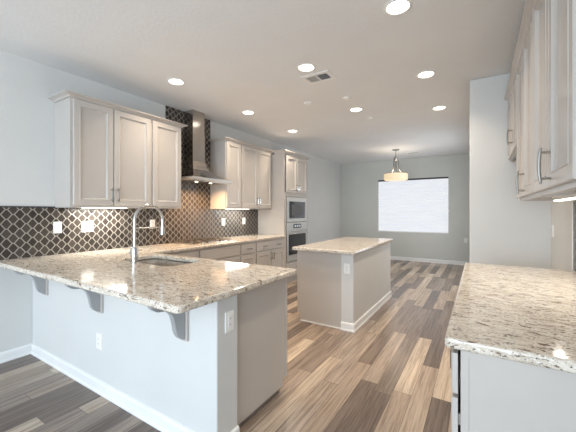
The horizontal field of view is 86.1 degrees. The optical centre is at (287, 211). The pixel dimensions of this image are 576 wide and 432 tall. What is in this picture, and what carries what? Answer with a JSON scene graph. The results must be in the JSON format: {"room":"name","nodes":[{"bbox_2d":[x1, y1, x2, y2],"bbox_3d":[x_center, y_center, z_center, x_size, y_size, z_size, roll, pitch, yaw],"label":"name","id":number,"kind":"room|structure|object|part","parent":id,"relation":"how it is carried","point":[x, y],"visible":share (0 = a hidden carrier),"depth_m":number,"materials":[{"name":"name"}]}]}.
{"room":"kitchen","nodes":[
{"label":"kitchen","id":0,"kind":"room"},
{"bbox_2d":[33,280,236,431],"bbox_3d":[-1.366,0.911,2.375,2.415,0.874,0.172,0,0,32],"label":"wall","id":1,"kind":"structure","parent":0,"point":[192,383],"depth_m":1.97,"materials":[{"name":"paint"}]},
{"bbox_2d":[14,271,47,294],"bbox_3d":[-2.233,0.611,2.670,0.072,0.274,0.240,0,0,32],"label":"corbel","id":2,"kind":"object","parent":1,"relation":"attached to","point":[41,285],"visible":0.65,"depth_m":2.71,"materials":[{"name":"paint"}]},
{"bbox_3d":[-2.175,0.611,2.765,0.072,0.274,0.018,0,0,32],"label":"plate","id":3,"kind":"part","parent":2,"relation":"part of","materials":[{"name":"paint"}]},
{"bbox_2d":[64,284,103,313],"bbox_3d":[-1.449,0.611,2.184,0.072,0.274,0.240,0,0,32],"label":"corbel","id":4,"kind":"object","parent":1,"relation":"attached to","point":[96,300],"visible":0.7,"depth_m":2.23,"materials":[{"name":"paint"}]},
{"bbox_3d":[-1.390,0.611,2.278,0.072,0.274,0.018,0,0,32],"label":"plate","id":5,"kind":"part","parent":4,"relation":"part of","materials":[{"name":"paint"}]},
{"bbox_2d":[96,332,101,349],"bbox_3d":[-1.408,0.967,2.295,0.072,0.116,0.009,0,0,32],"label":"wall outlet","id":6,"kind":"object","parent":1,"relation":"attached to","point":[98,335],"visible":1,"depth_m":2.29,"materials":[{"name":"plastic"}]},
{"bbox_2d":[31,344,239,431],"bbox_3d":[-1.355,1.302,2.357,2.415,0.092,0.191,0,0,32],"label":"baseboard","id":7,"kind":"structure","parent":1,"relation":"attached to","point":[152,417],"depth_m":2.17,"materials":[{"name":"paint"}]},
{"bbox_2d":[147,306,188,341],"bbox_3d":[-0.664,0.611,1.697,0.072,0.274,0.240,0,0,32],"label":"corbel","id":8,"kind":"object","parent":1,"relation":"attached to","point":[179,322],"visible":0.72,"depth_m":1.74,"materials":[{"name":"paint"}]},
{"bbox_3d":[-0.606,0.611,1.792,0.072,0.274,0.018,0,0,32],"label":"plate","id":9,"kind":"part","parent":8,"relation":"part of","materials":[{"name":"paint"}]},
{"bbox_2d":[225,309,233,333],"bbox_3d":[-0.329,0.623,1.747,0.009,0.116,0.072,0,0,32],"label":"wall outlet","id":10,"kind":"object","parent":1,"relation":"attached to","point":[229,316],"visible":1,"depth_m":1.74,"materials":[{"name":"plastic"}]},
{"bbox_2d":[228,315,231,327],"bbox_3d":[-0.327,0.623,1.745,0.002,0.068,0.034,0,0,32],"label":"receptacle","id":11,"kind":"object","parent":10,"relation":"attached to","point":[229,316],"depth_m":1.74,"materials":[{"name":"plastic"}]},
{"bbox_2d":[0,50,339,351],"bbox_3d":[-2.083,-0.044,3.643,0.140,2.785,13.770,0,0,32],"label":"wall","id":12,"kind":"structure","parent":0,"point":[27,115],"depth_m":2.97,"materials":[{"name":"paint"}]},
{"bbox_2d":[0,343,31,363],"bbox_3d":[-3.997,1.302,0.405,0.019,0.092,5.950,0,0,32],"label":"baseboard","id":13,"kind":"structure","parent":12,"relation":"attached to","point":[18,352],"depth_m":2.82,"materials":[{"name":"paint"}]},
{"bbox_2d":[55,97,150,207],"bbox_3d":[-1.952,-0.561,3.351,0.390,1.049,0.847,0,0,32],"label":"upper cabinet","id":14,"kind":"object","parent":12,"relation":"attached to","point":[103,154],"visible":0.99,"depth_m":3.14,"materials":[{"name":"paint"}]},
{"bbox_3d":[-1.945,-0.569,3.094,0.022,1.020,0.376,0,0,32],"label":"door","id":15,"kind":"part","parent":14,"relation":"part of","materials":[{"name":"paint"}]},
{"bbox_2d":[48,89,187,127],"bbox_3d":[-1.839,-1.105,3.537,0.385,0.037,1.404,0,0,32],"label":"crown molding","id":16,"kind":"structure","parent":14,"relation":"on","point":[64,94],"depth_m":3.19,"materials":[{"name":"paint"}]},
{"bbox_3d":[-1.728,-0.569,3.444,0.022,1.020,0.428,0,0,32],"label":"door","id":17,"kind":"part","parent":14,"relation":"part of","materials":[{"name":"paint"}]},
{"bbox_2d":[0,106,257,259],"bbox_3d":[-1.581,-0.501,4.308,0.012,1.871,3.800,0,0,32],"label":"tile backsplash","id":18,"kind":"structure","parent":12,"relation":"attached to","point":[25,231],"depth_m":3.61,"materials":[{"name":"brown tile"}]},
{"bbox_3d":[-2.459,-0.042,2.893,0.012,0.012,0.470,0,0,32],"label":"edge trim","id":19,"kind":"part","parent":18,"relation":"part of","materials":[{"name":"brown metal"}]},
{"bbox_2d":[53,222,61,233],"bbox_3d":[-2.319,0.163,3.104,0.009,0.116,0.072,0,0,32],"label":"wall outlet","id":20,"kind":"object","parent":18,"relation":"attached to","point":[57,226],"visible":1,"depth_m":3.10,"materials":[{"name":"plastic"}]},
{"bbox_2d":[82,221,92,231],"bbox_3d":[-2.171,0.165,3.341,0.010,0.116,0.118,0,0,32],"label":"light switch","id":21,"kind":"object","parent":18,"relation":"attached to","point":[87,226],"visible":1,"depth_m":3.34,"materials":[{"name":"plastic"}]},
{"bbox_2d":[150,220,154,228],"bbox_3d":[-1.759,0.165,4.006,0.009,0.116,0.072,0,0,32],"label":"wall outlet","id":22,"kind":"object","parent":18,"relation":"attached to","point":[152,222],"visible":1,"depth_m":4.00,"materials":[{"name":"plastic"}]},
{"bbox_2d":[151,120,180,208],"bbox_3d":[-1.632,-0.561,3.908,0.348,1.049,0.435,0,0,32],"label":"upper cabinet","id":23,"kind":"object","parent":12,"relation":"attached to","point":[165,138],"visible":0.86,"depth_m":3.81,"materials":[{"name":"paint"}]},
{"bbox_2d":[181,109,232,184],"bbox_3d":[-1.231,-0.920,4.402,0.490,1.032,0.765,0,0,32],"label":"range hood","id":24,"kind":"object","parent":12,"relation":"attached to","point":[194,170],"visible":0.94,"depth_m":4.38,"materials":[{"name":"metal"}]},
{"bbox_2d":[210,140,240,208],"bbox_3d":[-0.991,-0.561,4.942,0.348,1.049,0.359,0,0,32],"label":"upper cabinet","id":25,"kind":"object","parent":12,"relation":"attached to","point":[225,156],"visible":0.99,"depth_m":4.82,"materials":[{"name":"paint"}]},
{"bbox_3d":[-0.852,-0.569,4.857,0.022,1.020,0.332,0,0,32],"label":"door","id":26,"kind":"part","parent":25,"relation":"part of","materials":[{"name":"paint"}]},
{"bbox_2d":[241,145,271,208],"bbox_3d":[-0.648,-0.561,5.455,0.390,1.049,0.872,0,0,32],"label":"upper cabinet","id":27,"kind":"object","parent":12,"relation":"attached to","point":[256,165],"visible":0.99,"depth_m":5.32,"materials":[{"name":"paint"}]},
{"bbox_3d":[-0.641,-0.569,5.197,0.022,1.020,0.412,0,0,32],"label":"door","id":28,"kind":"part","parent":27,"relation":"part of","materials":[{"name":"paint"}]},
{"bbox_2d":[208,137,310,159],"bbox_3d":[-0.396,-1.091,5.609,0.654,0.066,2.236,0,0,32],"label":"crown molding","id":29,"kind":"structure","parent":27,"relation":"on","point":[220,138],"depth_m":5.42,"materials":[{"name":"paint"}]},
{"bbox_3d":[-0.419,-0.569,5.555,0.022,1.020,0.415,0,0,32],"label":"door","id":30,"kind":"part","parent":27,"relation":"part of","materials":[{"name":"paint"}]},
{"bbox_2d":[0,259,463,431],"bbox_3d":[-0.120,1.398,2.502,4.800,0.100,14.100,0,0,32],"label":"floor","id":31,"kind":"structure","parent":0,"point":[391,374],"depth_m":2.43,"materials":[{"name":"brown wood"}]},
{"bbox_2d":[166,249,197,257],"bbox_3d":[-1.551,0.911,3.777,0.622,0.874,0.639,0,0,32],"label":"base cabinet","id":32,"kind":"object","parent":31,"relation":"on","point":[190,253],"visible":0.11,"depth_m":3.74,"materials":[{"name":"paint"}]},
{"bbox_3d":[-1.293,0.571,3.626,0.020,0.145,0.595,0,0,32],"label":"drawer","id":33,"kind":"part","parent":32,"relation":"part of","materials":[{"name":"paint"}]},
{"bbox_2d":[198,244,239,261],"bbox_3d":[-1.171,0.911,4.389,0.622,0.874,0.799,0,0,32],"label":"base cabinet","id":34,"kind":"object","parent":31,"relation":"on","point":[231,253],"visible":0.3,"depth_m":4.25,"materials":[{"name":"paint"}]},
{"bbox_3d":[-0.814,0.948,4.397,0.022,0.564,0.378,0,0,32],"label":"door","id":35,"kind":"part","parent":34,"relation":"part of","materials":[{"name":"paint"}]},
{"bbox_2d":[240,242,255,263],"bbox_3d":[-0.845,0.911,4.876,0.664,0.874,0.371,0,0,32],"label":"base cabinet","id":36,"kind":"object","parent":31,"relation":"on","point":[247,250],"visible":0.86,"depth_m":4.72,"materials":[{"name":"paint"}]},
{"bbox_3d":[-0.609,0.571,4.730,0.020,0.145,0.340,0,0,32],"label":"drawer","id":37,"kind":"part","parent":36,"relation":"part of","materials":[{"name":"paint"}]},
{"bbox_3d":[-0.608,0.948,4.729,0.022,0.564,0.340,0,0,32],"label":"door","id":38,"kind":"part","parent":36,"relation":"part of","materials":[{"name":"paint"}]},
{"bbox_2d":[237,277,286,427],"bbox_3d":[-0.895,0.911,2.544,1.718,0.874,0.610,0,0,32],"label":"base cabinet","id":39,"kind":"object","parent":31,"relation":"on","point":[262,310],"visible":0.33,"depth_m":2.06,"materials":[{"name":"paint"}]},
{"bbox_2d":[255,238,283,266],"bbox_3d":[-0.523,0.911,5.394,0.664,0.874,0.846,0,0,32],"label":"base cabinet","id":40,"kind":"object","parent":31,"relation":"on","point":[270,252],"visible":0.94,"depth_m":5.21,"materials":[{"name":"paint"}]},
{"bbox_2d":[0,234,296,313],"bbox_3d":[-0.538,0.453,3.661,2.448,0.038,3.800,0,0,32],"label":"countertop","id":41,"kind":"structure","parent":40,"relation":"on","point":[179,289],"depth_m":2.14,"materials":[{"name":"beige stone"}]},
{"bbox_2d":[129,204,164,263],"bbox_3d":[-1.232,0.185,2.707,0.094,0.497,0.325,0,0,32],"label":"kitchen faucet","id":42,"kind":"object","parent":41,"relation":"on","point":[134,250],"visible":1,"depth_m":2.59,"materials":[{"name":"silver metal"}]},
{"bbox_3d":[-1.219,0.143,2.693,0.012,0.011,0.258,0,0,32],"label":"support arm","id":43,"kind":"part","parent":42,"relation":"part of","materials":[{"name":"silver metal"}]},
{"bbox_3d":[-1.216,0.120,2.698,0.024,0.366,0.293,0,0,32],"label":"spout","id":44,"kind":"part","parent":42,"relation":"part of","materials":[{"name":"silver metal"}]},
{"bbox_2d":[131,259,188,265],"bbox_3d":[-1.138,0.571,2.757,0.760,0.194,0.410,0,0,32],"label":"sink","id":45,"kind":"object","parent":41,"relation":"in","point":[159,262],"visible":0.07,"depth_m":2.85,"materials":[{"name":"metal"}]},
{"bbox_2d":[174,237,236,245],"bbox_3d":[-1.162,0.419,4.360,0.500,0.030,0.750,0,0,32],"label":"gas cooktop","id":46,"kind":"object","parent":41,"relation":"in","point":[212,240],"visible":1,"depth_m":4.24,"materials":[{"name":"metal"}]},
{"bbox_3d":[-0.395,0.948,5.072,0.022,0.564,0.398,0,0,32],"label":"door","id":47,"kind":"part","parent":40,"relation":"part of","materials":[{"name":"paint"}]},
{"bbox_3d":[-0.289,0.571,5.245,0.020,0.145,0.805,0,0,32],"label":"drawer","id":48,"kind":"part","parent":40,"relation":"part of","materials":[{"name":"paint"}]},
{"bbox_3d":[-0.180,0.948,5.418,0.022,0.564,0.397,0,0,32],"label":"door","id":49,"kind":"part","parent":40,"relation":"part of","materials":[{"name":"paint"}]},
{"bbox_2d":[258,153,306,281],"bbox_3d":[-0.064,0.145,6.133,0.666,2.405,0.892,0,0,32],"label":"oven tower","id":50,"kind":"object","parent":31,"relation":"on","point":[289,172],"visible":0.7,"depth_m":5.75,"materials":[{"name":"paint"}]},
{"bbox_3d":[0.173,1.098,5.986,0.020,0.250,0.792,0,0,32],"label":"drawer","id":51,"kind":"part","parent":50,"relation":"part of","materials":[{"name":"paint"}]},
{"bbox_3d":[0.068,-0.698,5.815,0.022,0.692,0.390,0,0,32],"label":"door","id":52,"kind":"part","parent":50,"relation":"part of","materials":[{"name":"paint"}]},
{"bbox_2d":[286,197,306,221],"bbox_3d":[-0.036,-0.033,6.117,0.532,0.470,0.749,0,0,32],"label":"microwave oven","id":53,"kind":"object","parent":50,"relation":"in","point":[296,208],"visible":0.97,"depth_m":5.94,"materials":[{"name":"metal"}]},
{"bbox_2d":[286,222,307,262],"bbox_3d":[-0.027,0.579,6.111,0.594,0.738,0.749,0,0,32],"label":"wall oven","id":54,"kind":"object","parent":50,"relation":"in","point":[296,232],"visible":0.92,"depth_m":5.87,"materials":[{"name":"metal"}]},
{"bbox_3d":[0.176,0.293,5.985,0.022,0.166,0.749,0,0,32],"label":"control panel","id":55,"kind":"part","parent":54,"relation":"part of","materials":[{"name":"metal"}]},
{"bbox_3d":[0.279,-0.698,6.156,0.022,0.692,0.392,0,0,32],"label":"door","id":56,"kind":"part","parent":50,"relation":"part of","materials":[{"name":"paint"}]},
{"bbox_2d":[297,250,340,328],"bbox_3d":[0.801,0.911,4.398,0.592,0.874,1.706,0,0,32],"label":"base cabinet","id":57,"kind":"object","parent":31,"relation":"on","point":[318,273],"visible":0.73,"depth_m":3.67,"materials":[{"name":"paint"}]},
{"bbox_2d":[292,237,392,254],"bbox_3d":[0.861,0.453,4.329,0.796,0.038,1.820,0,0,32],"label":"countertop","id":58,"kind":"structure","parent":57,"relation":"on","point":[344,245],"depth_m":3.92,"materials":[{"name":"beige stone"}]},
{"bbox_2d":[445,345,575,431],"bbox_3d":[1.314,0.911,1.671,0.727,0.874,1.800,0,0,32],"label":"base cabinet","id":59,"kind":"object","parent":31,"relation":"on","point":[490,394],"visible":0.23,"depth_m":0.99,"materials":[{"name":"paint"}]},
{"bbox_3d":[0.737,0.563,1.327,0.020,0.140,0.594,0,0,32],"label":"drawer","id":60,"kind":"part","parent":59,"relation":"part of","materials":[{"name":"paint"}]},
{"bbox_3d":[0.736,0.939,1.328,0.022,0.582,0.594,0,0,32],"label":"door","id":61,"kind":"part","parent":59,"relation":"part of","materials":[{"name":"paint"}]},
{"bbox_2d":[445,263,575,373],"bbox_3d":[1.318,0.453,1.664,0.693,0.038,1.832,0,0,32],"label":"countertop","id":62,"kind":"structure","parent":59,"relation":"on","point":[527,315],"depth_m":1.28,"materials":[{"name":"beige stone"}]},
{"bbox_2d":[0,0,525,163],"bbox_3d":[-0.120,-1.487,2.502,4.800,0.100,14.100,0,0,32],"label":"ceiling","id":63,"kind":"structure","parent":0,"point":[232,57],"depth_m":2.86,"materials":[{"name":"paint"}]},
{"bbox_2d":[167,78,184,84],"bbox_3d":[-1.239,-1.433,3.413,0.194,0.006,0.194,0,0,32],"label":"recessed light","id":64,"kind":"object","parent":63,"relation":"in","point":[174,81],"visible":1,"depth_m":3.40,"materials":[{"name":"paint"}]},
{"bbox_2d":[241,110,254,114],"bbox_3d":[-0.580,-1.433,4.481,0.194,0.006,0.194,0,0,32],"label":"recessed light","id":65,"kind":"object","parent":63,"relation":"in","point":[246,112],"visible":1,"depth_m":4.47,"materials":[{"name":"paint"}]},
{"bbox_2d":[297,63,315,71],"bbox_3d":[0.183,-1.433,3.081,0.194,0.006,0.194,0,0,32],"label":"recessed light","id":66,"kind":"object","parent":63,"relation":"in","point":[304,67],"visible":1,"depth_m":3.07,"materials":[{"name":"paint"}]},
{"bbox_2d":[304,101,313,104],"bbox_3d":[0.279,-1.426,4.089,0.130,0.022,0.130,0,0,32],"label":"ceiling disc","id":67,"kind":"object","parent":63,"relation":"attached to","point":[307,102],"visible":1,"depth_m":4.07,"materials":[{"name":"paint"}]},
{"bbox_2d":[300,70,336,84],"bbox_3d":[0.329,-1.433,3.312,0.330,0.008,0.230,0,0,32],"label":"ceiling vent","id":68,"kind":"object","parent":63,"relation":"in","point":[323,76],"visible":1,"depth_m":3.30,"materials":[{"name":"metal"}]},
{"bbox_2d":[342,96,350,100],"bbox_3d":[0.744,-1.426,3.913,0.120,0.022,0.120,0,0,32],"label":"ceiling disc","id":69,"kind":"object","parent":63,"relation":"attached to","point":[346,98],"visible":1,"depth_m":3.89,"materials":[{"name":"paint"}]},
{"bbox_2d":[349,107,362,111],"bbox_3d":[0.961,-1.433,4.348,0.194,0.006,0.194,0,0,32],"label":"recessed light","id":70,"kind":"object","parent":63,"relation":"in","point":[355,109],"visible":1,"depth_m":4.33,"materials":[{"name":"paint"}]},
{"bbox_2d":[384,149,407,180],"bbox_3d":[2.506,-1.077,7.169,0.532,0.718,0.532,0,0,32],"label":"pendant lamp","id":71,"kind":"object","parent":63,"relation":"hanging from","point":[390,176],"visible":1,"depth_m":7.03,"materials":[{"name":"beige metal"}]},
{"bbox_3d":[2.506,-0.800,7.169,0.524,0.146,0.524,0,0,32],"label":"lamp shade","id":72,"kind":"part","parent":71,"relation":"part of","materials":[{"name":"beige glass"}]},
{"bbox_2d":[387,179,405,180],"bbox_3d":[2.506,-0.727,7.169,0.468,0.018,0.468,0,0,32],"label":"diffuser","id":73,"kind":"object","parent":71,"relation":"attached to","point":[387,179],"depth_m":7.08,"materials":[{"name":"beige"}]},
{"bbox_2d":[383,0,412,15],"bbox_3d":[0.771,-1.433,2.167,0.194,0.006,0.194,0,0,32],"label":"recessed light","id":74,"kind":"object","parent":63,"relation":"in","point":[393,7],"visible":1,"depth_m":2.17,"materials":[{"name":"paint"}]},
{"bbox_2d":[416,70,435,78],"bbox_3d":[1.447,-1.433,3.235,0.194,0.006,0.194,0,0,32],"label":"recessed light","id":75,"kind":"object","parent":63,"relation":"in","point":[429,73],"visible":1,"depth_m":3.23,"materials":[{"name":"paint"}]},
{"bbox_2d":[432,106,446,109],"bbox_3d":[2.101,-1.433,4.284,0.194,0.006,0.194,0,0,32],"label":"recessed light","id":76,"kind":"object","parent":63,"relation":"in","point":[436,107],"visible":1,"depth_m":4.27,"materials":[{"name":"paint"}]},
{"bbox_2d":[341,242,389,323],"bbox_3d":[1.116,0.911,4.206,0.145,0.874,1.700,0,0,32],"label":"wall","id":77,"kind":"structure","parent":0,"point":[368,280],"depth_m":3.75,"materials":[{"name":"paint"}]},
{"bbox_2d":[344,263,349,273],"bbox_3d":[0.665,0.648,3.480,0.072,0.116,0.009,0,0,32],"label":"wall outlet","id":78,"kind":"object","parent":77,"relation":"attached to","point":[346,266],"visible":1,"depth_m":3.48,"materials":[{"name":"plastic"}]},
{"bbox_2d":[341,291,391,332],"bbox_3d":[1.125,1.302,4.201,0.164,0.092,1.738,0,0,32],"label":"baseboard","id":79,"kind":"structure","parent":77,"relation":"attached to","point":[345,326],"depth_m":3.75,"materials":[{"name":"paint"}]},
{"bbox_2d":[340,153,469,261],"bbox_3d":[3.141,-0.044,8.587,3.530,2.785,0.140,0,0,32],"label":"wall","id":80,"kind":"structure","parent":0,"point":[359,184],"depth_m":8.36,"materials":[{"name":"paint"}]},
{"bbox_2d":[378,231,447,233],"bbox_3d":[3.379,-0.156,8.426,1.800,1.472,0.142,0,0,32],"label":"window","id":81,"kind":"structure","parent":80,"relation":"in","point":[378,231],"depth_m":8.33,"materials":[{"name":"paint"}]},
{"bbox_2d":[378,177,449,232],"bbox_3d":[3.372,-0.164,8.386,1.823,1.454,0.098,0,0,32],"label":"window shade","id":82,"kind":"object","parent":80,"relation":"attached to","point":[415,204],"visible":1,"depth_m":8.36,"materials":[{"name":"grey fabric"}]},
{"bbox_3d":[3.369,0.556,8.410,1.784,0.013,0.036,0,0,32],"label":"rail","id":83,"kind":"part","parent":82,"relation":"part of","materials":[{"name":"paint"}]},
{"bbox_3d":[3.368,-0.871,8.407,1.794,0.041,0.066,0,0,32],"label":"head rail","id":84,"kind":"part","parent":82,"relation":"part of","materials":[{"name":"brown metal"}]},
{"bbox_2d":[390,256,469,264],"bbox_3d":[2.772,1.302,7.992,3.530,0.092,1.260,0,0,32],"label":"baseboard","id":85,"kind":"structure","parent":80,"relation":"attached to","point":[391,257],"depth_m":8.12,"materials":[{"name":"paint"}]},
{"bbox_2d":[470,73,550,268],"bbox_3d":[3.650,-0.044,5.271,0.830,2.785,4.960,0,0,32],"label":"wall","id":86,"kind":"structure","parent":0,"point":[506,230],"depth_m":3.25,"materials":[{"name":"paint"}]},
{"bbox_2d":[551,200,575,271],"bbox_3d":[0.315,-0.044,-0.763,0.140,2.785,8.810,0,0,32],"label":"wall","id":87,"kind":"structure","parent":0,"point":[561,211],"depth_m":2.64,"materials":[{"name":"paint"}]},
{"bbox_2d":[507,71,516,161],"bbox_3d":[2.171,-0.818,2.738,0.394,0.612,0.892,0,0,32],"label":"upper cabinet","id":88,"kind":"object","parent":87,"relation":"attached to","point":[512,102],"visible":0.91,"depth_m":2.75,"materials":[{"name":"paint"}]},
{"bbox_3d":[1.950,-0.657,2.713,0.044,0.151,0.013,0,0,32],"label":"handle","id":89,"kind":"part","parent":88,"relation":"part of","materials":[{"name":"silver metal"}]},
{"bbox_3d":[2.165,-0.826,3.000,0.022,0.583,0.425,0,0,32],"label":"door","id":90,"kind":"part","parent":88,"relation":"part of","materials":[{"name":"paint"}]},
{"bbox_3d":[1.934,-0.826,2.628,0.022,0.583,0.430,0,0,32],"label":"door","id":91,"kind":"part","parent":88,"relation":"part of","materials":[{"name":"paint"}]},
{"bbox_2d":[504,0,534,100],"bbox_3d":[1.698,-1.151,1.958,0.376,0.053,2.724,0,0,32],"label":"crown molding","id":92,"kind":"structure","parent":87,"relation":"attached to","point":[529,4],"depth_m":2.11,"materials":[{"name":"paint"}]},
{"bbox_2d":[516,9,575,200],"bbox_3d":[1.700,-0.602,1.979,0.394,1.044,0.889,0,0,32],"label":"upper cabinet","id":93,"kind":"object","parent":87,"relation":"attached to","point":[524,176],"visible":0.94,"depth_m":2.00,"materials":[{"name":"paint"}]},
{"bbox_3d":[1.518,-0.189,2.016,0.044,0.151,0.013,0,0,32],"label":"handle","id":94,"kind":"part","parent":93,"relation":"part of","materials":[{"name":"silver metal"}]},
{"bbox_3d":[1.693,-0.610,2.240,0.022,1.015,0.430,0,0,32],"label":"door","id":95,"kind":"part","parent":93,"relation":"part of","materials":[{"name":"paint"}]},
{"bbox_3d":[1.462,-0.610,1.868,0.022,1.015,0.426,0,0,32],"label":"door","id":96,"kind":"part","parent":93,"relation":"part of","materials":[{"name":"paint"}]},
{"bbox_2d":[552,192,575,200],"bbox_3d":[1.553,-0.082,1.670,0.060,0.028,0.850,0,0,32],"label":"strip light","id":97,"kind":"object","parent":93,"relation":"attached to","point":[556,198],"visible":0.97,"depth_m":1.76,"materials":[{"name":"plastic"}]},
{"bbox_2d":[554,197,575,200],"bbox_3d":[1.553,-0.070,1.670,0.044,0.004,0.830,0,0,32],"label":"diffuser","id":98,"kind":"object","parent":97,"relation":"attached to","point":[555,198],"depth_m":1.79,"materials":[{"name":"white plastic"}]},
{"bbox_2d":[533,0,575,196],"bbox_3d":[1.232,-0.602,1.222,0.394,1.044,0.889,0,0,32],"label":"upper cabinet","id":99,"kind":"object","parent":87,"relation":"attached to","point":[554,21],"visible":1,"depth_m":1.24,"materials":[{"name":"paint"}]},
{"bbox_3d":[1.226,-0.610,1.487,0.022,1.015,0.426,0,0,32],"label":"door","id":100,"kind":"part","parent":99,"relation":"part of","materials":[{"name":"paint"}]},
{"bbox_3d":[1.059,-0.189,1.276,0.044,0.151,0.013,0,0,32],"label":"handle","id":101,"kind":"part","parent":99,"relation":"part of","materials":[{"name":"silver metal"}]},
{"bbox_3d":[1.005,-0.610,1.130,0.022,1.015,0.390,0,0,32],"label":"door","id":102,"kind":"part","parent":99,"relation":"part of","materials":[{"name":"paint"}]},
{"bbox_2d":[572,201,575,271],"bbox_3d":[1.631,0.181,1.504,0.012,0.506,1.850,0,0,32],"label":"tile backsplash","id":103,"kind":"structure","parent":87,"relation":"attached to","point":[574,202],"depth_m":2.25,"materials":[{"name":"tile"}]},
{"bbox_3d":[2.115,0.181,2.285,0.012,0.506,0.014,0,0,32],"label":"edge trim","id":104,"kind":"part","parent":103,"relation":"part of","materials":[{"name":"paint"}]}
]}

